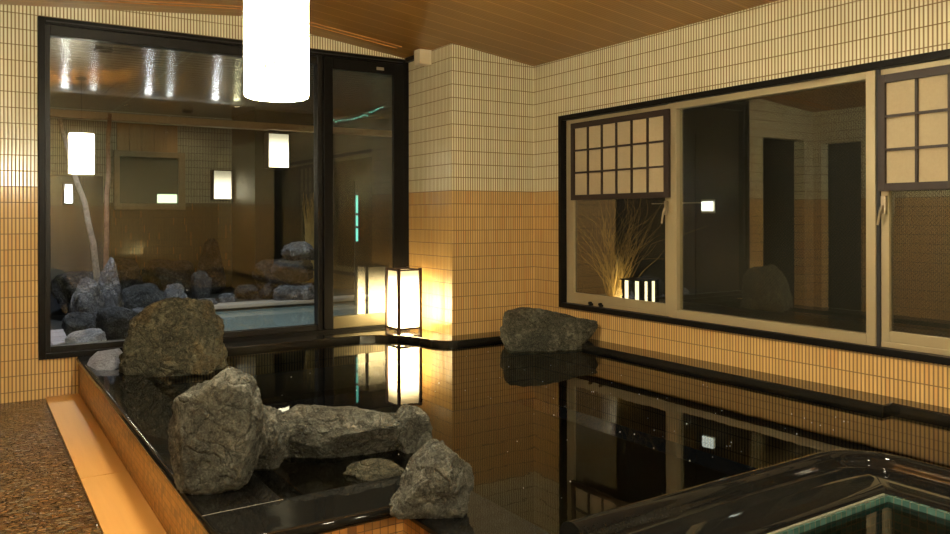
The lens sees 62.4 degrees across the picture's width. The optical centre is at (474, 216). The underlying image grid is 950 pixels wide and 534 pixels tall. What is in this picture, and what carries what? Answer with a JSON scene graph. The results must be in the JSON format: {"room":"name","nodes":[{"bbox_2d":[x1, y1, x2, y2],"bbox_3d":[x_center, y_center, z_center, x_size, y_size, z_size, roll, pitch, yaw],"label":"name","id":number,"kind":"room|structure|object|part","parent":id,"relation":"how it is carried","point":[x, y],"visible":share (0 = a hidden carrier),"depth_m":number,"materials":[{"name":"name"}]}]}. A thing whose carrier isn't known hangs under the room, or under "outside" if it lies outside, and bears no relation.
{"room":"spa","nodes":[
{"label":"spa","id":0,"kind":"room"},
{"bbox_2d":[0,399,102,533],"bbox_3d":[-0.746,1.332,1.344,2.400,0.100,9.870,0,0,-33],"label":"floor","id":1,"kind":"structure","parent":0,"point":[42,491],"depth_m":3.84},
{"bbox_2d":[45,393,126,478],"bbox_3d":[-2.392,1.280,4.742,0.213,0.012,2.065,0,0,-33],"label":"board","id":2,"kind":"object","parent":1,"relation":"on","point":[91,454],"visible":1,"depth_m":4.51,"materials":[{"name":"brown wood"}]},
{"bbox_2d":[80,471,166,533],"bbox_3d":[-1.003,1.276,2.591,0.213,0.012,3.045,0,0,-33],"label":"board","id":3,"kind":"object","parent":1,"relation":"on","point":[118,505],"visible":1,"depth_m":3.46,"materials":[{"name":"wood"}]},
{"bbox_2d":[76,355,550,533],"bbox_3d":[1.194,1.372,2.627,3.548,0.751,9.520,0,0,-33],"label":"pool","id":4,"kind":"object","parent":1,"relation":"in","point":[132,413],"visible":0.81,"depth_m":2.81,"materials":[{"name":"black stone"}]},
{"bbox_2d":[87,348,122,369],"bbox_3d":[-2.483,0.959,5.313,0.243,0.094,0.409,0,0,-33],"label":"stone","id":5,"kind":"object","parent":4,"relation":"on","point":[106,359],"visible":0.79,"depth_m":5.27,"materials":[{"name":"grey stone"}]},
{"bbox_2d":[119,297,227,376],"bbox_3d":[-2.016,0.779,5.244,0.675,0.495,0.483,0,0,-9],"label":"rock","id":6,"kind":"object","parent":4,"relation":"on","point":[172,336],"visible":1,"depth_m":5.07,"materials":[{"name":"stone"}]},
{"bbox_2d":[167,367,268,494],"bbox_3d":[-0.972,0.779,2.948,0.378,0.447,0.309,0,0,-3],"label":"rock","id":7,"kind":"object","parent":4,"relation":"on","point":[217,428],"visible":1,"depth_m":2.81,"materials":[{"name":"grey stone"}]},
{"bbox_2d":[256,404,290,468],"bbox_3d":[-0.876,0.895,3.243,0.213,0.274,0.261,0,0,33],"label":"rock","id":8,"kind":"object","parent":4,"relation":"on","point":[277,449],"visible":0.49,"depth_m":3.19,"materials":[{"name":"grey stone"}]},
{"bbox_2d":[283,404,400,458],"bbox_3d":[-0.637,0.926,3.393,0.657,0.252,0.302,0,0,-3],"label":"rock","id":9,"kind":"object","parent":4,"relation":"on","point":[315,431],"visible":0.73,"depth_m":3.30,"materials":[{"name":"grey stone"}]},
{"bbox_2d":[344,458,404,480],"bbox_3d":[-0.397,1.010,3.118,0.209,0.081,0.190,0,0,-33],"label":"rock","id":10,"kind":"object","parent":4,"relation":"on","point":[372,469],"visible":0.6,"depth_m":3.09,"materials":[{"name":"grey stone"}]},
{"bbox_2d":[389,439,473,519],"bbox_3d":[-0.145,0.875,2.665,0.256,0.250,0.240,0,0,18],"label":"rock","id":11,"kind":"object","parent":4,"relation":"on","point":[436,483],"visible":1,"depth_m":2.59,"materials":[{"name":"grey stone"}]},
{"bbox_2d":[121,327,949,422],"bbox_3d":[1.314,1.012,2.705,3.260,0.070,9.520,0,0,-33],"label":"stone ledge","id":12,"kind":"object","parent":4,"relation":"on","point":[834,394],"visible":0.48,"depth_m":5.36,"materials":[{"name":"polished black granite"}]},
{"bbox_2d":[385,266,421,333],"bbox_3d":[-0.614,0.709,6.734,0.229,0.546,0.244,0,0,-33],"label":"lantern","id":13,"kind":"object","parent":12,"relation":"on","point":[403,286],"visible":1,"depth_m":6.67,"materials":[{"name":"beige paper"}]},
{"bbox_3d":[-0.760,0.709,6.771,0.024,0.546,0.024,0,0,-33],"label":"post","id":14,"kind":"part","parent":13,"relation":"part of","materials":[{"name":"brown wood"}]},
{"bbox_3d":[-0.640,0.709,6.586,0.024,0.546,0.024,0,0,-33],"label":"post","id":15,"kind":"part","parent":13,"relation":"part of","materials":[{"name":"brown wood"}]},
{"bbox_3d":[-0.615,0.452,6.734,0.217,0.012,0.232,0,0,-33],"label":"frame","id":16,"kind":"part","parent":13,"relation":"part of","materials":[{"name":"brown wood"}]},
{"bbox_3d":[-0.613,0.947,6.734,0.217,0.018,0.232,0,0,-33],"label":"frame","id":17,"kind":"part","parent":13,"relation":"part of","materials":[{"name":"brown wood"}]},
{"bbox_3d":[-0.468,0.708,6.697,0.024,0.546,0.024,0,0,-33],"label":"post","id":18,"kind":"part","parent":13,"relation":"part of","materials":[{"name":"brown wood"}]},
{"bbox_2d":[499,307,597,350],"bbox_3d":[0.590,0.881,6.166,0.796,0.336,0.441,0,0,-1],"label":"rock","id":19,"kind":"object","parent":12,"relation":"on","point":[523,328],"visible":0.88,"depth_m":6.02,"materials":[{"name":"grey stone"}]},
{"bbox_2d":[146,340,949,533],"bbox_3d":[1.394,1.019,2.566,3.258,0.001,9.200,0,0,-33],"label":"pool water","id":20,"kind":"object","parent":4,"relation":"in","point":[584,437],"visible":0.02,"depth_m":3.93,"materials":[{"name":"black liquid"}]},
{"bbox_2d":[395,404,432,453],"bbox_3d":[-0.280,0.935,3.456,0.190,0.231,0.156,0,0,-33],"label":"rock","id":21,"kind":"object","parent":20,"relation":"on","point":[416,427],"visible":0.66,"depth_m":3.40,"materials":[{"name":"grey stone"}]},
{"bbox_2d":[559,450,949,533],"bbox_3d":[2.313,1.315,0.737,1.560,0.758,5.130,0,0,-33],"label":"bath","id":22,"kind":"object","parent":4,"relation":"in","point":[799,495],"visible":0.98,"depth_m":2.71,"materials":[{"name":"black stone"}]},
{"bbox_2d":[800,502,949,533],"bbox_3d":[2.258,1.003,0.466,1.154,0.001,4.734,0,0,-33],"label":"water","id":23,"kind":"object","parent":22,"relation":"in","point":[888,517],"visible":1,"depth_m":2.57,"materials":[{"name":"green liquid"}]},
{"bbox_2d":[50,175,103,315],"bbox_3d":[-4.767,0.421,8.872,1.020,1.780,0.080,0,0,-33],"label":"wall partition","id":24,"kind":"structure","parent":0,"point":[70,250],"depth_m":8.95,"materials":[{"name":"brown stone"}]},
{"bbox_2d":[62,182,73,204],"bbox_3d":[-4.609,-0.264,8.892,0.115,0.250,0.062,0,0,-33],"label":"wall lantern","id":25,"kind":"object","parent":24,"relation":"attached to","point":[67,187],"visible":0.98,"depth_m":8.87,"materials":[{"name":"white glass"}]},
{"bbox_3d":[-4.602,-0.264,8.881,0.079,0.214,0.028,0,0,-33],"label":"lamp shade","id":26,"kind":"part","parent":25,"relation":"part of","materials":[{"name":"white glass"}]},
{"bbox_2d":[50,107,231,286],"bbox_3d":[-6.181,-0.185,10.948,5.500,3.000,0.100,0,0,-33],"label":"wall","id":27,"kind":"structure","parent":0,"point":[144,236],"depth_m":11.88,"materials":[{"name":"brown tile"}]},
{"bbox_2d":[117,123,177,152],"bbox_3d":[-4.884,-1.176,11.705,0.845,0.405,0.040,0,0,-33],"label":"panel","id":28,"kind":"object","parent":27,"relation":"attached to","point":[130,136],"visible":1,"depth_m":11.68,"materials":[{"name":"brown wood"}]},
{"bbox_2d":[113,150,185,209],"bbox_3d":[-4.848,-0.538,11.703,1.000,0.860,0.080,0,0,-33],"label":"framed window","id":29,"kind":"structure","parent":27,"relation":"in","point":[142,180],"depth_m":11.68,"materials":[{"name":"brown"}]},
{"bbox_3d":[-4.859,-0.543,11.702,0.820,0.690,0.010,0,0,-33],"label":"dim pane","id":30,"kind":"part","parent":29,"relation":"part of","materials":[{"name":"grey"}]},
{"bbox_2d":[157,194,176,202],"bbox_3d":[-4.641,-0.274,11.825,0.280,0.130,0.010,0,0,-33],"label":"wall lantern","id":31,"kind":"object","parent":29,"relation":"attached to","point":[161,198],"depth_m":11.82,"materials":[{"name":"white"}]},
{"bbox_2d":[210,169,232,199],"bbox_3d":[-3.955,-0.495,12.236,0.300,0.470,0.154,0,0,-33],"label":"wall lantern","id":32,"kind":"object","parent":27,"relation":"attached to","point":[221,181],"visible":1,"depth_m":12.17,"materials":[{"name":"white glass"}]},
{"bbox_3d":[-3.948,-0.495,12.225,0.264,0.434,0.120,0,0,-33],"label":"lamp shade","id":33,"kind":"part","parent":32,"relation":"part of","materials":[{"name":"white glass"}]},
{"bbox_2d":[0,4,404,403],"bbox_3d":[-2.452,-0.304,6.030,4.278,3.180,0.150,0,0,-33],"label":"wall","id":34,"kind":"structure","parent":0,"point":[23,377],"depth_m":5.49,"materials":[{"name":"tile"}]},
{"bbox_2d":[38,16,408,359],"bbox_3d":[-1.866,-0.205,6.358,2.939,2.420,0.134,0,0,-33],"label":"window","id":35,"kind":"structure","parent":34,"relation":"in","point":[48,27],"depth_m":5.94,"materials":[{"name":"black paint"}]},
{"bbox_2d":[322,56,403,329],"bbox_3d":[-0.969,-0.205,6.877,0.762,2.325,0.046,0,0,-33],"label":"door","id":36,"kind":"structure","parent":35,"relation":"attached to","point":[396,71],"depth_m":6.79,"materials":[{"name":"black paint"}]},
{"bbox_3d":[-0.975,0.905,6.875,0.580,0.105,0.040,0,0,-33],"label":"rail","id":37,"kind":"part","parent":36,"relation":"part of","materials":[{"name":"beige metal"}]},
{"bbox_2d":[51,286,384,329],"bbox_3d":[-2.135,1.115,9.572,6.200,0.180,6.600,0,0,-33],"label":"floor","id":38,"kind":"structure","parent":0,"point":[379,291],"depth_m":10.59,"materials":[{"name":"black stone"}]},
{"bbox_2d":[51,329,66,344],"bbox_3d":[-3.283,1.100,6.854,1.080,0.014,2.120,0,0,-33],"label":"paving","id":39,"kind":"object","parent":38,"relation":"on","point":[58,336],"visible":0.02,"depth_m":7.11,"materials":[{"name":"grey stone"}]},
{"bbox_2d":[61,312,95,335],"bbox_3d":[-3.426,0.960,6.799,0.278,0.277,0.316,0,0,-33],"label":"rock","id":40,"kind":"object","parent":39,"relation":"on","point":[73,321],"visible":0.53,"depth_m":6.71,"materials":[{"name":"grey stone"}]},
{"bbox_2d":[64,328,106,343],"bbox_3d":[-3.160,1.001,6.383,0.325,0.183,0.254,0,0,-33],"label":"rock","id":41,"kind":"object","parent":39,"relation":"on","point":[91,334],"visible":0.55,"depth_m":6.32,"materials":[{"name":"stone"}]},
{"bbox_2d":[69,278,104,320],"bbox_3d":[-3.658,0.835,7.369,0.292,0.528,0.310,0,0,21],"label":"rock","id":42,"kind":"object","parent":39,"relation":"on","point":[88,297],"visible":0.59,"depth_m":7.28,"materials":[{"name":"grey stone"}]},
{"bbox_2d":[98,257,123,307],"bbox_3d":[-3.557,0.743,7.628,0.225,0.711,0.224,0,0,-7],"label":"rock","id":43,"kind":"object","parent":39,"relation":"on","point":[109,283],"visible":0.52,"depth_m":7.58,"materials":[{"name":"grey stone"}]},
{"bbox_2d":[95,305,137,340],"bbox_3d":[-3.142,0.934,6.829,0.407,0.327,0.330,0,0,-4],"label":"rock","id":44,"kind":"object","parent":39,"relation":"on","point":[114,321],"visible":0.55,"depth_m":6.71,"materials":[{"name":"grey stone"}]},
{"bbox_2d":[132,307,143,312],"bbox_3d":[-2.999,0.958,7.107,0.255,0.279,0.287,0,0,-33],"label":"rock","id":45,"kind":"object","parent":39,"relation":"on","point":[138,309],"visible":0.08,"depth_m":7.04,"materials":[{"name":"grey stone"}]},
{"bbox_2d":[51,270,100,315],"bbox_3d":[-4.326,0.851,8.597,0.596,0.519,0.479,0,0,-33],"label":"rock","id":46,"kind":"object","parent":38,"relation":"on","point":[63,286],"visible":0.39,"depth_m":8.36,"materials":[{"name":"grey stone"}]},
{"bbox_2d":[58,117,99,282],"bbox_3d":[-3.933,0.059,7.832,0.433,2.106,0.087,0,0,-2],"label":"trunk","id":47,"kind":"object","parent":38,"relation":"on","point":[93,245],"visible":0.77,"depth_m":7.81,"materials":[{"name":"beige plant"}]},
{"bbox_2d":[103,113,111,268],"bbox_3d":[-3.857,0.009,8.236,0.068,2.202,0.134,0,0,-14],"label":"trunk","id":48,"kind":"object","parent":38,"relation":"on","point":[109,120],"visible":0.75,"depth_m":8.21,"materials":[{"name":"brown plant"}]},
{"bbox_2d":[113,257,143,289],"bbox_3d":[-4.688,0.819,10.311,0.627,0.586,0.600,0,0,-33],"label":"rock","id":49,"kind":"object","parent":38,"relation":"on","point":[128,270],"visible":0.31,"depth_m":10.15,"materials":[{"name":"brown stone"}]},
{"bbox_2d":[122,283,165,309],"bbox_3d":[-3.905,0.946,9.244,0.555,0.327,0.502,0,0,-33],"label":"rock","id":50,"kind":"object","parent":38,"relation":"on","point":[139,295],"visible":0.69,"depth_m":9.08,"materials":[{"name":"grey stone"}]},
{"bbox_2d":[141,259,193,294],"bbox_3d":[-4.249,0.846,10.938,0.728,0.528,0.628,0,0,-33],"label":"rock","id":51,"kind":"object","parent":38,"relation":"on","point":[159,272],"visible":0.7,"depth_m":10.76,"materials":[{"name":"brown stone"}]},
{"bbox_2d":[164,283,187,297],"bbox_3d":[-3.630,0.956,9.504,0.284,0.305,0.249,0,0,-33],"label":"rock","id":52,"kind":"object","parent":38,"relation":"on","point":[173,290],"visible":0.52,"depth_m":9.43,"materials":[{"name":"grey stone"}]},
{"bbox_2d":[191,270,212,299],"bbox_3d":[-3.438,0.890,9.886,0.256,0.436,0.228,0,0,-33],"label":"rock","id":53,"kind":"object","parent":38,"relation":"on","point":[201,283],"visible":0.87,"depth_m":9.80,"materials":[{"name":"grey stone"}]},
{"bbox_2d":[197,238,225,292],"bbox_3d":[-3.808,0.707,11.328,0.393,0.804,0.301,0,0,-33],"label":"rock","id":54,"kind":"object","parent":38,"relation":"on","point":[210,261],"visible":0.77,"depth_m":11.27,"materials":[{"name":"brown stone"}]},
{"bbox_2d":[218,293,235,302],"bbox_3d":[-3.155,1.038,9.947,0.206,0.140,0.169,0,0,-33],"label":"rock","id":55,"kind":"object","parent":38,"relation":"on","point":[225,297],"visible":0.77,"depth_m":9.89,"materials":[{"name":"grey stone"}]},
{"bbox_2d":[234,284,257,299],"bbox_3d":[-2.960,0.970,10.142,0.276,0.194,0.220,0,0,30],"label":"rock","id":56,"kind":"object","parent":38,"relation":"on","point":[246,291],"visible":1,"depth_m":10.08,"materials":[{"name":"brown stone"}]},
{"bbox_2d":[258,283,278,298],"bbox_3d":[-2.668,0.965,10.230,0.311,0.204,0.232,0,0,-33],"label":"rock","id":57,"kind":"object","parent":38,"relation":"on","point":[266,292],"visible":0.64,"depth_m":10.12,"materials":[{"name":"brown stone"}]},
{"bbox_2d":[252,258,307,293],"bbox_3d":[-2.734,0.844,11.207,0.862,0.526,0.454,0,0,-33],"label":"rock","id":58,"kind":"object","parent":38,"relation":"on","point":[261,274],"visible":0.26,"depth_m":10.97,"materials":[{"name":"brown stone"}]},
{"bbox_2d":[214,294,376,308],"bbox_3d":[-2.532,1.084,9.911,2.700,0.045,0.300,0,0,-33],"label":"kerb","id":59,"kind":"object","parent":38,"relation":"on","point":[228,305],"visible":0.56,"depth_m":9.83,"materials":[{"name":"beige stone"}]},
{"bbox_2d":[198,298,216,304],"bbox_3d":[-3.269,1.035,9.440,0.184,0.106,0.411,0,0,36],"label":"rock","id":60,"kind":"object","parent":59,"relation":"on","point":[213,300],"visible":0.25,"depth_m":9.48,"materials":[{"name":"grey stone"}]},
{"bbox_2d":[272,282,313,300],"bbox_3d":[-2.315,0.972,10.109,0.576,0.268,0.419,0,0,-33],"label":"rock","id":61,"kind":"object","parent":59,"relation":"on","point":[304,290],"visible":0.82,"depth_m":9.97,"materials":[{"name":"grey stone"}]},
{"bbox_2d":[270,259,313,283],"bbox_3d":[-2.393,0.693,10.223,0.435,0.325,0.624,0,0,18],"label":"rock","id":62,"kind":"object","parent":61,"relation":"on","point":[286,270],"visible":0.96,"depth_m":10.04,"materials":[{"name":"brown stone"}]},
{"bbox_2d":[280,241,313,260],"bbox_3d":[-2.305,0.448,10.283,0.459,0.254,0.401,0,0,-33],"label":"rock","id":63,"kind":"object","parent":62,"relation":"on","point":[298,250],"visible":0.89,"depth_m":10.14,"materials":[{"name":"grey stone"}]},
{"bbox_2d":[216,301,384,330],"bbox_3d":[-1.669,1.134,8.576,2.700,0.001,2.980,0,0,-33],"label":"water","id":64,"kind":"object","parent":38,"relation":"in","point":[294,315],"visible":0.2,"depth_m":9.12,"materials":[{"name":"teal liquid"}]},
{"bbox_2d":[354,181,358,304],"bbox_3d":[-1.475,0.329,9.779,0.055,1.550,0.030,0,0,-33],"label":"light strip","id":65,"kind":"object","parent":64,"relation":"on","point":[356,183],"visible":1,"depth_m":9.77,"materials":[{"name":"teal"}]},
{"bbox_2d":[303,192,313,282],"bbox_3d":[-2.256,0.282,10.838,0.251,1.250,0.252,0,0,-33],"label":"sheaf","id":66,"kind":"object","parent":38,"relation":"on","point":[309,223],"visible":0.5,"depth_m":10.82,"materials":[{"name":"brown plant"}]},
{"bbox_2d":[50,37,391,119],"bbox_3d":[-2.281,-1.605,9.881,6.300,0.100,6.130,0,0,-33],"label":"ceiling","id":67,"kind":"structure","parent":0,"point":[136,79],"depth_m":9.26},
{"bbox_2d":[94,46,113,52],"bbox_3d":[-3.409,-1.537,7.205,0.170,0.030,0.170,0,0,-33],"label":"recessed light","id":68,"kind":"object","parent":67,"relation":"in","point":[102,49],"visible":1,"depth_m":7.17,"materials":[{"name":"black"}]},
{"bbox_2d":[182,110,193,113],"bbox_3d":[-4.194,-1.535,11.460,0.170,0.030,0.170,0,0,-33],"label":"recessed light","id":69,"kind":"object","parent":67,"relation":"in","point":[183,111],"visible":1,"depth_m":11.42,"materials":[{"name":"black"}]},
{"bbox_2d":[0,0,778,65],"bbox_3d":[0.541,-1.514,2.197,5.500,0.416,9.900,0,0,-33],"label":"ceiling","id":70,"kind":"structure","parent":0,"point":[529,32],"depth_m":5.80,"materials":[{"name":"brown wood"}]},
{"bbox_2d":[73,0,401,48],"bbox_3d":[-2.341,-1.490,5.662,4.020,0.248,0.089,0,0,-33],"label":"trim","id":71,"kind":"structure","parent":70,"relation":"attached to","point":[73,0],"depth_m":5.90,"materials":[{"name":"brown wood"}]},
{"bbox_2d":[244,0,308,101],"bbox_3d":[-0.697,-1.014,3.248,0.510,1.064,0.254,0,0,-33],"label":"pendant lamp","id":72,"kind":"object","parent":70,"relation":"hanging from","point":[276,32],"visible":1,"depth_m":3.07,"materials":[{"name":"beige"}]},
{"bbox_2d":[248,93,304,100],"bbox_3d":[-0.803,-0.484,3.178,0.224,0.001,0.224,0,0,-33],"label":"diffuser","id":73,"kind":"object","parent":72,"relation":"attached to","point":[267,96],"depth_m":3.18,"materials":[{"name":"white plastic"}]},
{"bbox_2d":[232,110,643,293],"bbox_3d":[-0.535,-0.199,10.132,3.100,3.000,7.600,0,0,-33],"label":"wall","id":74,"kind":"structure","parent":0,"point":[268,204],"depth_m":11.82,"materials":[{"name":"black"}]},
{"bbox_2d":[50,109,391,136],"bbox_3d":[-3.057,-1.278,10.992,6.200,0.090,0.080,0,0,-33],"label":"trim","id":75,"kind":"structure","parent":74,"relation":"attached to","point":[53,112],"depth_m":10.57,"materials":[{"name":"brown wood"}]},
{"bbox_2d":[264,132,289,168],"bbox_3d":[-2.897,-0.963,11.482,0.330,0.520,0.169,0,0,-33],"label":"wall lantern","id":76,"kind":"object","parent":74,"relation":"attached to","point":[276,145],"visible":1,"depth_m":11.41,"materials":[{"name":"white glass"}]},
{"bbox_2d":[334,106,382,121],"bbox_3d":[-1.451,-1.280,9.780,0.674,0.248,0.019,0,0,-33],"label":"string light","id":77,"kind":"object","parent":74,"relation":"attached to","point":[381,106],"visible":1,"depth_m":9.78,"materials":[{"name":"teal"}]},
{"bbox_2d":[651,202,700,203],"bbox_3d":[1.986,-0.135,7.742,0.020,0.010,0.650,0,0,-33],"label":"fence rail","id":78,"kind":"object","parent":74,"relation":"attached to","point":[683,202],"visible":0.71,"depth_m":7.64,"materials":[{"name":"silver metal"}]},
{"bbox_2d":[409,43,533,335],"bbox_3d":[-0.087,0.000,7.093,0.847,3.200,0.930,0,0,-33],"label":"wall","id":79,"kind":"structure","parent":0,"point":[471,111],"depth_m":6.70,"materials":[{"name":"tile"}]},
{"bbox_2d":[405,49,431,65],"bbox_3d":[-0.533,-1.372,6.890,0.118,0.126,0.410,0,0,-33],"label":"loudspeaker","id":80,"kind":"object","parent":79,"relation":"attached to","point":[421,57],"visible":1,"depth_m":6.73,"materials":[{"name":"beige plastic"}]},
{"bbox_3d":[-0.449,-1.372,6.760,0.118,0.126,0.100,0,0,-33],"label":"casing","id":81,"kind":"part","parent":80,"relation":"part of","materials":[{"name":"beige plastic"}]},
{"bbox_2d":[534,0,949,407],"bbox_3d":[3.010,-0.007,3.219,0.150,3.200,8.940,0,0,-33],"label":"wall","id":82,"kind":"structure","parent":0,"point":[781,38],"depth_m":5.12,"materials":[{"name":"tile"}]},
{"bbox_2d":[558,49,949,365],"bbox_3d":[2.103,-0.048,4.562,0.115,1.611,4.980,0,0,-33],"label":"window","id":83,"kind":"structure","parent":82,"relation":"in","point":[879,338],"depth_m":4.92,"materials":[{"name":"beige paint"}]},
{"bbox_3d":[1.111,-0.045,6.117,0.025,1.471,1.120,0,0,-33],"label":"sash","id":84,"kind":"part","parent":83,"relation":"part of","materials":[{"name":"beige wood"}]},
{"bbox_2d":[571,109,670,199],"bbox_3d":[1.093,-0.454,6.044,0.026,0.633,1.075,0,0,-33],"label":"screen","id":85,"kind":"object","parent":83,"relation":"attached to","point":[626,156],"visible":1,"depth_m":5.99,"materials":[{"name":"beige paper"}]},
{"bbox_3d":[1.355,-0.009,5.642,0.036,0.114,0.020,0,0,14],"label":"lever","id":86,"kind":"part","parent":83,"relation":"part of","materials":[{"name":"beige metal"}]},
{"bbox_3d":[1.381,-0.063,5.651,0.026,0.100,0.028,0,0,-33],"label":"handle","id":87,"kind":"part","parent":83,"relation":"part of","materials":[{"name":"beige metal"}]},
{"bbox_3d":[2.221,-0.011,4.300,0.036,0.114,0.020,0,0,14],"label":"lever","id":88,"kind":"part","parent":83,"relation":"part of","materials":[{"name":"beige metal"}]},
{"bbox_3d":[2.248,-0.065,4.310,0.026,0.100,0.028,0,0,-33],"label":"handle","id":89,"kind":"part","parent":83,"relation":"part of","materials":[{"name":"beige metal"}]},
{"bbox_2d":[878,64,949,190],"bbox_3d":[2.510,-0.458,3.852,0.026,0.633,1.075,0,0,-33],"label":"screen","id":90,"kind":"object","parent":83,"relation":"attached to","point":[914,105],"visible":1,"depth_m":4.15,"materials":[{"name":"beige paper"}]},
{"bbox_3d":[2.561,-0.049,3.872,0.025,1.471,1.125,0,0,-33],"label":"sash","id":91,"kind":"part","parent":83,"relation":"part of","materials":[{"name":"beige wood"}]},
{"bbox_2d":[644,82,949,332],"bbox_3d":[3.659,-0.159,5.282,0.120,2.700,6.900,0,0,-33],"label":"window glass","id":92,"kind":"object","parent":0,"point":[785,174],"depth_m":6.65,"materials":[{"name":"black"}]},
{"bbox_2d":[701,199,715,212],"bbox_3d":[2.203,-0.100,7.424,0.040,0.130,0.160,0,0,-33],"label":"light","id":93,"kind":"object","parent":92,"relation":"attached to","point":[707,205],"visible":1,"depth_m":7.40,"materials":[{"name":"white"}]},
{"bbox_3d":[3.230,1.242,5.002,2.150,0.100,6.900,0,0,-33],"label":"floor","id":94,"kind":"structure","parent":0,"visible":0},
{"bbox_2d":[594,293,949,337],"bbox_3d":[2.374,0.977,5.312,1.050,0.435,5.350,0,0,-33],"label":"shelf","id":95,"kind":"object","parent":94,"relation":"on","point":[757,314],"visible":0.08,"depth_m":5.85,"materials":[{"name":"grey stone"}]},
{"bbox_2d":[620,277,658,301],"bbox_3d":[1.419,0.648,6.762,0.210,0.227,0.260,0,0,-33],"label":"lantern","id":96,"kind":"object","parent":95,"relation":"on","point":[645,289],"visible":0.82,"depth_m":6.69,"materials":[{"name":"grey paper"}]},
{"bbox_3d":[1.419,0.541,6.762,0.210,0.012,0.260,0,0,-33],"label":"lid","id":97,"kind":"part","parent":96,"relation":"part of","materials":[{"name":"black paint"}]},
{"bbox_2d":[576,199,703,297],"bbox_3d":[1.288,0.203,7.115,1.354,1.121,1.157,0,0,31],"label":"dry grass","id":98,"kind":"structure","parent":95,"relation":"on","point":[616,292],"depth_m":7.10,"materials":[{"name":"brown plant"}]}
]}

